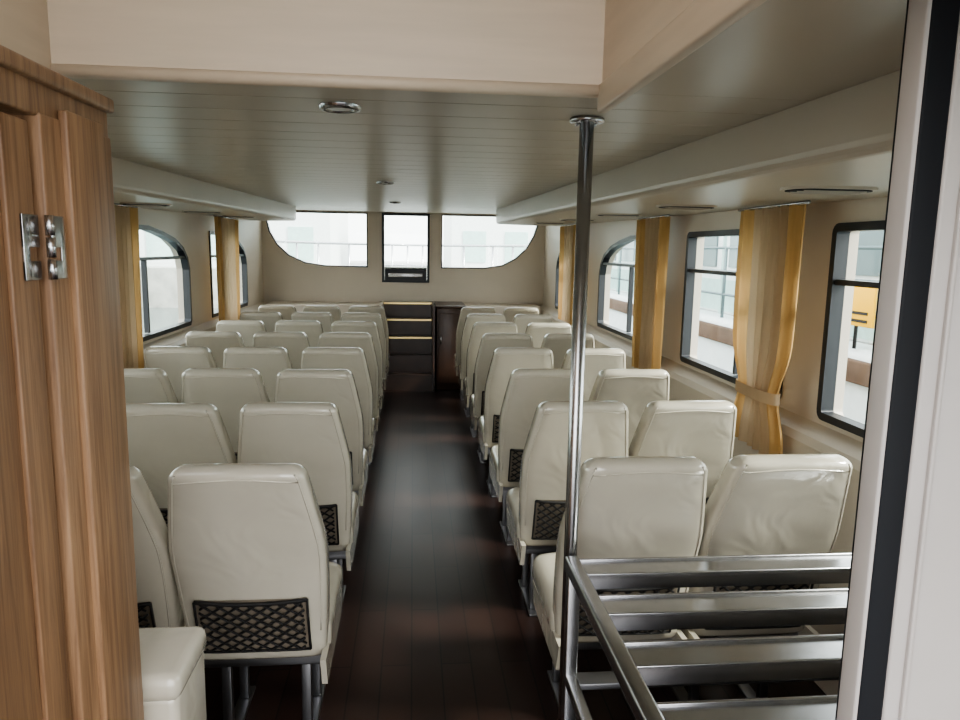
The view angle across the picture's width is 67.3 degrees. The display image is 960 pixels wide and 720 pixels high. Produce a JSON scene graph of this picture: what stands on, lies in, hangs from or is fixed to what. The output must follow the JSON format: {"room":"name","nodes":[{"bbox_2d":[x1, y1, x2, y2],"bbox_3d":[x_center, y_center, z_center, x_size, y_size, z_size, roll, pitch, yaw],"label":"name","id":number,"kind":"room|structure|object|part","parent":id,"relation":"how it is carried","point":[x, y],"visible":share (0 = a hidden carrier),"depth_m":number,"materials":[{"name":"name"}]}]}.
{"room":"passenger ferry cabin","nodes":[
{"label":"passenger ferry cabin","id":0,"kind":"room"},
{"bbox_2d":[0,45,143,719],"bbox_3d":[-1.259,0.587,0.596,1.317,1.935,1.625,0,9,-5],"label":"wall partition","id":1,"kind":"structure","parent":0,"point":[69,142],"depth_m":1.20,"materials":[{"name":"brown wood"}]},
{"bbox_2d":[0,112,71,719],"bbox_3d":[-0.645,0.615,0.776,0.074,1.828,0.958,0,9,-5],"label":"door","id":2,"kind":"structure","parent":1,"relation":"in","point":[34,679],"depth_m":1.05,"materials":[{"name":"brown wood"}]},
{"bbox_3d":[-0.652,-0.170,1.087,0.019,0.096,0.104,2,9,4],"label":"door hinge","id":3,"kind":"part","parent":2,"relation":"part of","materials":[{"name":"silver metal"}]},
{"bbox_2d":[0,0,766,112],"bbox_3d":[-0.194,-0.786,0.379,1.180,0.868,2.220,0,9,-5],"label":"ceiling","id":4,"kind":"structure","parent":1,"relation":"attached to","point":[607,51],"depth_m":1.47,"materials":[{"name":"paint"}]},
{"bbox_2d":[138,207,263,343],"bbox_3d":[-2.311,-0.148,4.208,0.100,2.260,9.950,0,9,-5],"label":"wall","id":5,"kind":"structure","parent":0,"point":[191,231],"depth_m":6.34,"materials":[{"name":"beige paint"}]},
{"bbox_2d":[114,203,143,367],"bbox_3d":[-2.115,-0.402,4.273,0.051,1.028,0.580,0,9,-5],"label":"window curtain","id":6,"kind":"object","parent":5,"relation":"hanging from","point":[126,217],"visible":0.67,"depth_m":4.36,"materials":[{"name":"yellow fabric"}]},
{"bbox_2d":[139,225,191,341],"bbox_3d":[-2.375,-0.569,5.229,0.060,0.796,1.616,0,9,-5],"label":"window","id":7,"kind":"structure","parent":5,"relation":"in","point":[172,241],"depth_m":5.49,"materials":[{"name":"black"}]},
{"bbox_2d":[111,156,295,220],"bbox_3d":[-2.015,-1.087,4.776,0.590,0.236,7.100,0,9,-5],"label":"trim","id":8,"kind":"structure","parent":5,"relation":"attached to","point":[134,184],"depth_m":4.22,"materials":[{"name":"grey"}]},
{"bbox_2d":[143,302,265,367],"bbox_3d":[-2.312,0.341,5.274,0.100,0.970,7.800,0,9,-5],"label":"trim","id":9,"kind":"structure","parent":5,"relation":"attached to","point":[176,339],"depth_m":5.74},
{"bbox_2d":[213,215,239,320],"bbox_3d":[-2.342,-0.834,6.715,0.052,0.977,0.860,0,9,-5],"label":"window curtain","id":10,"kind":"object","parent":5,"relation":"hanging from","point":[226,229],"visible":0.96,"depth_m":6.67,"materials":[{"name":"gold fabric"}]},
{"bbox_2d":[209,231,247,317],"bbox_3d":[-2.574,-0.900,7.370,0.060,0.796,1.466,0,9,-5],"label":"window","id":11,"kind":"structure","parent":5,"relation":"in","point":[242,254],"depth_m":7.95,"materials":[{"name":"black"}]},
{"bbox_2d":[261,210,544,305],"bbox_3d":[-0.949,-0.892,9.224,3.740,2.260,0.100,0,9,-5],"label":"wall","id":12,"kind":"structure","parent":0,"point":[285,278],"depth_m":9.14,"materials":[{"name":"beige paint"}]},
{"bbox_2d":[265,211,367,267],"bbox_3d":[-2.042,-1.505,8.989,1.287,0.689,0.060,0,9,-5],"label":"window","id":13,"kind":"structure","parent":12,"relation":"in","point":[337,212],"depth_m":8.97,"materials":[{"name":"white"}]},
{"bbox_2d":[382,213,429,282],"bbox_3d":[-0.936,-1.411,9.097,0.596,0.861,0.075,0,9,-5],"label":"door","id":14,"kind":"structure","parent":12,"relation":"in","point":[389,274],"depth_m":9.12,"materials":[{"name":"black"}]},
{"bbox_2d":[440,214,538,268],"bbox_3d":[0.142,-1.498,9.193,1.288,0.689,0.060,0,9,-5],"label":"window","id":15,"kind":"structure","parent":12,"relation":"in","point":[442,215],"depth_m":9.17,"materials":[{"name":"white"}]},
{"bbox_2d":[69,0,906,213],"bbox_3d":[-0.491,-1.104,4.331,3.740,0.233,10.150,0,9,-5],"label":"ceiling","id":16,"kind":"structure","parent":0,"point":[441,152],"depth_m":2.00,"materials":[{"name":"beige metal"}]},
{"bbox_2d":[318,102,360,113],"bbox_3d":[-0.344,-0.618,1.773,0.104,0.011,0.104,0,9,-5],"label":"recessed light","id":17,"kind":"object","parent":16,"relation":"in","point":[331,107],"depth_m":1.75,"materials":[{"name":"silver metal"}]},
{"bbox_2d":[376,181,393,184],"bbox_3d":[-0.546,-1.021,4.161,0.104,0.011,0.104,0,9,-5],"label":"recessed light","id":18,"kind":"object","parent":16,"relation":"in","point":[379,182],"depth_m":4.13,"materials":[{"name":"silver metal"}]},
{"bbox_2d":[205,388,825,719],"bbox_3d":[-0.437,1.171,3.672,4.140,0.120,11.950,0,9,-5],"label":"floor","id":19,"kind":"structure","parent":0,"point":[435,623],"depth_m":3.31,"materials":[{"name":"brown wood"}]},
{"bbox_2d":[124,368,178,403],"bbox_3d":[-1.765,0.517,3.890,0.453,1.060,0.720,0,9,-5],"label":"passenger seat","id":20,"kind":"object","parent":19,"relation":"on","point":[142,385],"visible":0.09,"depth_m":3.51,"materials":[{"name":"beige leather"}]},
{"bbox_2d":[129,465,185,627],"bbox_3d":[-1.164,0.764,2.345,0.453,1.060,0.720,0,9,-5],"label":"passenger seat","id":21,"kind":"object","parent":19,"relation":"on","point":[158,602],"visible":0.09,"depth_m":2.10,"materials":[{"name":"beige leather"}]},
{"bbox_2d":[139,626,206,719],"bbox_3d":[-0.872,1.024,1.656,0.449,0.765,0.228,0,9,-5],"label":"seat","id":22,"kind":"object","parent":19,"relation":"on","point":[172,658],"visible":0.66,"depth_m":1.59,"materials":[{"name":"beige leather"}]},
{"bbox_2d":[144,346,216,402],"bbox_3d":[-1.839,0.395,4.678,0.453,1.060,0.720,0,9,-5],"label":"passenger seat","id":23,"kind":"object","parent":19,"relation":"on","point":[174,360],"visible":0.16,"depth_m":4.29,"materials":[{"name":"beige leather"}]},
{"bbox_2d":[126,403,236,526],"bbox_3d":[-1.235,0.642,3.134,0.453,1.060,0.720,0,9,-5],"label":"passenger seat","id":24,"kind":"object","parent":19,"relation":"on","point":[162,437],"visible":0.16,"depth_m":2.78,"materials":[{"name":"beige leather"}]},
{"bbox_2d":[185,331,244,367],"bbox_3d":[-1.912,0.276,5.452,0.453,1.060,0.720,0,9,-5],"label":"passenger seat","id":25,"kind":"object","parent":19,"relation":"on","point":[217,342],"visible":0.2,"depth_m":5.05,"materials":[{"name":"beige leather"}]},
{"bbox_2d":[181,368,269,458],"bbox_3d":[-1.313,0.518,3.935,0.453,1.060,0.720,0,9,-5],"label":"passenger seat","id":26,"kind":"object","parent":19,"relation":"on","point":[229,390],"visible":0.22,"depth_m":3.56,"materials":[{"name":"beige leather"}]},
{"bbox_2d":[216,320,266,346],"bbox_3d":[-1.986,0.153,6.242,0.453,1.060,0.720,0,9,-5],"label":"passenger seat","id":27,"kind":"object","parent":19,"relation":"on","point":[247,329],"visible":0.12,"depth_m":5.84,"materials":[{"name":"beige leather"}]},
{"bbox_2d":[167,463,342,719],"bbox_3d":[-0.709,0.766,2.387,0.453,1.060,0.720,0,9,-5],"label":"passenger seat","id":28,"kind":"object","parent":19,"relation":"on","point":[248,547],"visible":0.98,"depth_m":2.14,"materials":[{"name":"beige leather"}]},
{"bbox_2d":[223,347,292,401],"bbox_3d":[-1.385,0.397,4.716,0.453,1.060,0.720,0,9,-5],"label":"passenger seat","id":29,"kind":"object","parent":19,"relation":"on","point":[269,361],"visible":0.12,"depth_m":4.32,"materials":[{"name":"beige leather"}]},
{"bbox_2d":[240,312,282,331],"bbox_3d":[-2.059,0.031,7.032,0.453,1.060,0.720,0,9,-5],"label":"passenger seat","id":30,"kind":"object","parent":19,"relation":"on","point":[269,319],"visible":0.09,"depth_m":6.62,"materials":[{"name":"beige leather"}]},
{"bbox_2d":[258,305,296,319],"bbox_3d":[-2.130,-0.089,7.812,0.453,1.060,0.720,0,9,-5],"label":"passenger seat","id":31,"kind":"object","parent":19,"relation":"on","point":[286,311],"visible":0.16,"depth_m":7.40,"materials":[{"name":"beige leather"}]},
{"bbox_2d":[252,332,309,368],"bbox_3d":[-1.457,0.275,5.505,0.453,1.060,0.720,0,9,-5],"label":"passenger seat","id":32,"kind":"object","parent":19,"relation":"on","point":[295,343],"visible":0.18,"depth_m":5.10,"materials":[{"name":"beige leather"}]},
{"bbox_2d":[237,402,358,604],"bbox_3d":[-0.779,0.642,3.188,0.453,1.060,0.720,0,9,-5],"label":"passenger seat","id":33,"kind":"object","parent":19,"relation":"on","point":[311,435],"visible":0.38,"depth_m":2.86,"materials":[{"name":"beige leather"}]},
{"bbox_2d":[274,320,323,346],"bbox_3d":[-1.528,0.153,6.296,0.453,1.060,0.720,0,9,-5],"label":"passenger seat","id":34,"kind":"object","parent":19,"relation":"on","point":[313,330],"visible":0.13,"depth_m":5.89,"materials":[{"name":"beige leather"}]},
{"bbox_2d":[291,312,333,331],"bbox_3d":[-1.602,0.031,7.083,0.453,1.060,0.720,0,9,-5],"label":"passenger seat","id":35,"kind":"object","parent":19,"relation":"on","point":[325,318],"visible":0.15,"depth_m":6.67,"materials":[{"name":"beige leather"}]},
{"bbox_2d":[274,369,367,505],"bbox_3d":[-0.856,0.522,3.961,0.453,1.060,0.720,0,9,-5],"label":"passenger seat","id":36,"kind":"object","parent":19,"relation":"on","point":[337,387],"visible":0.32,"depth_m":3.60,"materials":[{"name":"beige leather"}]},
{"bbox_2d":[303,305,341,321],"bbox_3d":[-1.678,-0.089,7.859,0.453,1.060,0.720,0,9,-5],"label":"passenger seat","id":37,"kind":"object","parent":19,"relation":"on","point":[335,311],"visible":0.15,"depth_m":7.45,"materials":[{"name":"beige leather"}]},
{"bbox_2d":[265,301,380,313],"bbox_3d":[-1.907,-0.215,8.920,1.360,0.980,0.470,0,9,-5],"label":"bow locker","id":38,"kind":"object","parent":19,"relation":"on","point":[344,307],"visible":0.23,"depth_m":8.67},
{"bbox_2d":[300,347,375,461],"bbox_3d":[-0.925,0.400,4.751,0.453,1.060,0.720,0,9,-5],"label":"passenger seat","id":39,"kind":"object","parent":19,"relation":"on","point":[353,359],"visible":0.32,"depth_m":4.38,"materials":[{"name":"beige leather"}]},
{"bbox_2d":[318,332,380,465],"bbox_3d":[-0.998,0.279,5.536,0.453,1.060,0.720,0,9,-5],"label":"passenger seat","id":40,"kind":"object","parent":19,"relation":"on","point":[363,340],"visible":0.33,"depth_m":5.16,"materials":[{"name":"beige leather"}]},
{"bbox_2d":[330,321,383,436],"bbox_3d":[-1.073,0.157,6.323,0.453,1.060,0.720,0,9,-5],"label":"passenger seat","id":41,"kind":"object","parent":19,"relation":"on","point":[370,327],"visible":0.27,"depth_m":5.93,"materials":[{"name":"beige leather"}]},
{"bbox_2d":[341,312,387,412],"bbox_3d":[-1.145,0.034,7.120,0.453,1.060,0.720,0,9,-5],"label":"passenger seat","id":42,"kind":"object","parent":19,"relation":"on","point":[348,316],"visible":0.26,"depth_m":6.74,"materials":[{"name":"beige leather"}]},
{"bbox_2d":[348,306,389,375],"bbox_3d":[-1.220,-0.088,7.904,0.453,1.060,0.720,0,9,-5],"label":"passenger seat","id":43,"kind":"object","parent":19,"relation":"on","point":[356,309],"visible":0.26,"depth_m":7.51,"materials":[{"name":"beige leather"}]},
{"bbox_2d":[379,301,434,391],"bbox_3d":[-0.886,-0.189,8.804,0.643,1.000,0.872,0,9,-5],"label":"steps","id":44,"kind":"structure","parent":19,"relation":"on","point":[411,325],"depth_m":8.71,"materials":[{"name":"brown wood"}]},
{"bbox_2d":[434,301,466,389],"bbox_3d":[-0.380,-0.192,8.879,0.365,1.000,0.826,0,9,-5],"label":"base cabinet","id":45,"kind":"object","parent":19,"relation":"on","point":[447,313],"visible":0.59,"depth_m":8.49,"materials":[{"name":"brown wood"}]},
{"bbox_2d":[454,307,495,400],"bbox_3d":[-0.055,-0.083,8.006,0.453,1.060,0.720,0,9,-5],"label":"passenger seat","id":46,"kind":"object","parent":19,"relation":"on","point":[465,311],"visible":0.25,"depth_m":7.65,"materials":[{"name":"beige leather"}]},
{"bbox_2d":[458,314,505,416],"bbox_3d":[0.018,0.038,7.224,0.453,1.060,0.720,0,9,-5],"label":"passenger seat","id":47,"kind":"object","parent":19,"relation":"on","point":[470,319],"visible":0.3,"depth_m":6.88,"materials":[{"name":"beige leather"}]},
{"bbox_2d":[463,322,517,436],"bbox_3d":[0.090,0.158,6.447,0.453,1.060,0.720,0,9,-5],"label":"passenger seat","id":48,"kind":"object","parent":19,"relation":"on","point":[479,329],"visible":0.32,"depth_m":6.11,"materials":[{"name":"beige leather"}]},
{"bbox_2d":[470,333,532,463],"bbox_3d":[0.163,0.280,5.661,0.453,1.060,0.720,0,9,-5],"label":"passenger seat","id":49,"kind":"object","parent":19,"relation":"on","point":[490,342],"visible":0.36,"depth_m":5.32,"materials":[{"name":"beige leather"}]},
{"bbox_2d":[464,303,540,313],"bbox_3d":[0.258,-0.208,9.122,0.930,0.980,0.470,0,9,-5],"label":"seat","id":50,"kind":"object","parent":19,"relation":"on","point":[499,308],"visible":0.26,"depth_m":8.88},
{"bbox_2d":[478,347,553,497],"bbox_3d":[0.235,0.399,4.890,0.453,1.060,0.720,0,9,-5],"label":"passenger seat","id":51,"kind":"object","parent":19,"relation":"on","point":[505,360],"visible":0.44,"depth_m":4.55,"materials":[{"name":"beige leather"}]},
{"bbox_2d":[503,307,538,321],"bbox_3d":[0.403,-0.082,8.053,0.453,1.060,0.720,0,9,-5],"label":"passenger seat","id":52,"kind":"object","parent":19,"relation":"on","point":[509,313],"visible":0.12,"depth_m":7.64,"materials":[{"name":"beige leather"}]},
{"bbox_2d":[513,314,552,332],"bbox_3d":[0.475,0.038,7.275,0.453,1.060,0.720,0,9,-5],"label":"passenger seat","id":53,"kind":"object","parent":19,"relation":"on","point":[521,320],"visible":0.15,"depth_m":6.87,"materials":[{"name":"beige leather"}]},
{"bbox_2d":[490,369,583,545],"bbox_3d":[0.309,0.522,4.097,0.453,1.060,0.720,0,9,-5],"label":"passenger seat","id":54,"kind":"object","parent":19,"relation":"on","point":[526,389],"visible":0.41,"depth_m":3.79,"materials":[{"name":"beige leather"}]},
{"bbox_2d":[525,323,570,347],"bbox_3d":[0.549,0.161,6.483,0.453,1.060,0.720,0,9,-5],"label":"passenger seat","id":55,"kind":"object","parent":19,"relation":"on","point":[537,331],"visible":0.14,"depth_m":6.08,"materials":[{"name":"beige leather"}]},
{"bbox_2d":[506,401,628,616],"bbox_3d":[0.382,0.643,3.311,0.453,1.060,0.720,0,9,-5],"label":"passenger seat","id":56,"kind":"object","parent":19,"relation":"on","point":[535,508],"visible":0.56,"depth_m":3.02,"materials":[{"name":"beige leather"}]},
{"bbox_2d":[541,333,594,368],"bbox_3d":[0.622,0.282,5.699,0.453,1.060,0.720,0,9,-5],"label":"passenger seat","id":57,"kind":"object","parent":19,"relation":"on","point":[559,344],"visible":0.05,"depth_m":5.30,"materials":[{"name":"beige leather"}]},
{"bbox_2d":[558,116,604,719],"bbox_3d":[0.263,0.359,2.036,0.090,2.003,0.090,0,9,-5],"label":"pole","id":58,"kind":"object","parent":19,"relation":"on","point":[587,124],"visible":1,"depth_m":1.96,"materials":[{"name":"silver metal"}]},
{"bbox_2d":[561,348,625,400],"bbox_3d":[0.694,0.403,4.917,0.453,1.060,0.720,0,9,-5],"label":"passenger seat","id":59,"kind":"object","parent":19,"relation":"on","point":[597,360],"visible":0.15,"depth_m":4.53,"materials":[{"name":"beige leather"}]},
{"bbox_2d":[532,456,707,719],"bbox_3d":[0.455,0.765,2.524,0.453,1.060,0.720,0,9,-5],"label":"passenger seat","id":60,"kind":"object","parent":19,"relation":"on","point":[630,506],"visible":0.46,"depth_m":2.21,"materials":[{"name":"beige leather"}]},
{"bbox_2d":[588,369,669,446],"bbox_3d":[0.767,0.523,4.138,0.453,1.060,0.720,0,9,-5],"label":"passenger seat","id":61,"kind":"object","parent":19,"relation":"on","point":[635,388],"visible":0.19,"depth_m":3.75,"materials":[{"name":"beige leather"}]},
{"bbox_2d":[629,400,736,502],"bbox_3d":[0.839,0.644,3.359,0.453,1.060,0.720,0,9,-5],"label":"passenger seat","id":62,"kind":"object","parent":19,"relation":"on","point":[704,430],"visible":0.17,"depth_m":2.99,"materials":[{"name":"beige leather"}]},
{"bbox_2d":[561,553,851,719],"bbox_3d":[0.792,1.032,1.635,1.032,0.812,1.038,0,9,-5],"label":"luggage rack","id":63,"kind":"object","parent":19,"relation":"on","point":[637,667],"visible":0.58,"depth_m":1.77,"materials":[{"name":"silver metal"}]},
{"bbox_2d":[671,454,852,700],"bbox_3d":[0.912,0.765,2.578,0.453,1.060,0.720,0,9,-5],"label":"passenger seat","id":64,"kind":"object","parent":19,"relation":"on","point":[759,504],"visible":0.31,"depth_m":2.25,"materials":[{"name":"beige leather"}]},
{"bbox_2d":[543,197,886,442],"bbox_3d":[1.313,-0.137,4.547,0.100,2.260,9.950,0,9,-5],"label":"wall","id":65,"kind":"structure","parent":0,"point":[799,396],"depth_m":3.18,"materials":[{"name":"beige paint"}]},
{"bbox_2d":[555,254,558,308],"bbox_3d":[0.984,-0.900,7.777,0.060,0.796,1.416,0,9,-5],"label":"window","id":66,"kind":"structure","parent":65,"relation":"in","point":[557,263],"depth_m":8.46,"materials":[{"name":"black"}]},
{"bbox_2d":[558,224,575,324],"bbox_3d":[0.870,-0.858,7.163,0.051,0.959,0.760,0,9,-5],"label":"window curtain","id":67,"kind":"object","parent":65,"relation":"hanging from","point":[567,232],"visible":0.91,"depth_m":7.18,"materials":[{"name":"gold fabric"}]},
{"bbox_2d":[597,235,635,339],"bbox_3d":[1.168,-0.593,5.794,0.060,0.796,1.486,0,9,-5],"label":"window","id":68,"kind":"structure","parent":65,"relation":"in","point":[611,250],"depth_m":6.04,"materials":[{"name":"black"}]},
{"bbox_2d":[632,214,670,368],"bbox_3d":[1.099,-0.420,4.691,0.052,1.010,0.580,0,9,-5],"label":"window curtain","id":69,"kind":"object","parent":65,"relation":"hanging from","point":[652,233],"visible":0.96,"depth_m":4.66,"materials":[{"name":"gold fabric"}]},
{"bbox_2d":[496,70,899,225],"bbox_3d":[0.927,-0.880,3.862,0.800,0.254,8.700,0,9,-5],"label":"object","id":70,"kind":"structure","parent":65,"relation":"attached to","point":[837,146],"depth_m":2.07,"materials":[{"name":"grey"}]},
{"bbox_2d":[540,305,862,694],"bbox_3d":[1.139,0.394,5.324,0.100,0.970,8.350,0,9,-5],"label":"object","id":71,"kind":"structure","parent":65,"relation":"attached to","point":[800,435],"depth_m":3.05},
{"bbox_2d":[680,229,782,398],"bbox_3d":[1.348,-0.294,3.860,0.060,0.796,1.256,0,9,-5],"label":"window","id":72,"kind":"structure","parent":65,"relation":"in","point":[691,243],"depth_m":4.40,"materials":[{"name":"black"}]},
{"bbox_2d":[733,200,810,453],"bbox_3d":[1.240,-0.137,3.178,0.071,1.072,0.610,0,9,-5],"label":"window curtain","id":73,"kind":"object","parent":65,"relation":"hanging from","point":[770,242],"visible":0.99,"depth_m":3.13,"materials":[{"name":"gold fabric"}]},
{"bbox_2d":[817,220,884,437],"bbox_3d":[1.506,-0.031,2.157,0.060,0.796,1.596,0,9,-5],"label":"window","id":74,"kind":"structure","parent":65,"relation":"in","point":[837,281],"depth_m":2.90,"materials":[{"name":"black metal"}]},
{"bbox_3d":[1.180,0.620,1.024,0.811,1.825,0.050,0,9,-5],"label":"wall","id":75,"kind":"structure","parent":0,"visible":0},
{"bbox_2d":[835,0,959,719],"bbox_3d":[0.628,0.540,0.977,0.295,1.978,0.056,0,9,-5],"label":"door","id":76,"kind":"structure","parent":75,"relation":"in","point":[900,657],"depth_m":0.88,"materials":[{"name":"white paint"}]},
{"label":"outside","id":77,"kind":"structure","parent":0,"visible":0},
{"bbox_2d":[142,307,217,333],"bbox_3d":[-2.794,-1.690,29.963,160.000,0.100,180.000,0,9,-5],"label":"harbour water","id":78,"kind":"structure","parent":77,"point":[160,318],"depth_m":28.36,"materials":[{"name":"grey liquid"}]},
{"bbox_2d":[609,230,883,423],"bbox_3d":[5.141,-1.347,15.004,3.980,4.020,23.000,0,9,-5],"label":"moored boat","id":79,"kind":"object","parent":78,"relation":"on","point":[715,334],"visible":0.07,"depth_m":10.98,"materials":[{"name":"white paint"}]},
{"bbox_2d":[851,287,877,348],"bbox_3d":[3.911,-0.445,7.519,0.095,0.660,0.700,0,9,-5],"label":"notice board","id":80,"kind":"object","parent":79,"relation":"on","point":[864,299],"visible":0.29,"depth_m":7.31,"materials":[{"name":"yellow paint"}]},
{"bbox_3d":[-1.187,0.157,11.732,3.740,1.820,4.340,0,9,-5],"label":"foredeck","id":81,"kind":"object","parent":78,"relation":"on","visible":0},
{"bbox_2d":[276,240,526,266],"bbox_3d":[-1.157,-1.288,11.457,3.479,1.120,4.086,0,9,-5],"label":"bow railing","id":82,"kind":"object","parent":81,"relation":"on","point":[278,241],"visible":0.33,"depth_m":11.89,"materials":[{"name":"silver metal"}]},
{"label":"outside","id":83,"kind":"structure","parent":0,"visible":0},
{"bbox_2d":[140,261,443,307],"bbox_3d":[-4.333,-5.217,46.550,80.000,1.800,26.000,0,9,-5],"label":"quay","id":84,"kind":"object","parent":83,"point":[162,281],"depth_m":32.75,"materials":[{"name":"concrete"}]},
{"bbox_2d":[139,213,347,266],"bbox_3d":[-16.637,-9.533,38.641,18.400,8.700,10.400,0,9,-5],"label":"building","id":85,"kind":"structure","parent":84,"relation":"on","point":[319,227],"depth_m":34.83,"materials":[{"name":"white paint"}]},
{"bbox_2d":[443,216,535,266],"bbox_3d":[8.054,-8.771,43.087,20.400,6.700,10.400,0,9,-5],"label":"building","id":86,"kind":"structure","parent":84,"relation":"on","point":[459,230],"depth_m":37.70,"materials":[{"name":"white paint"}]}
]}

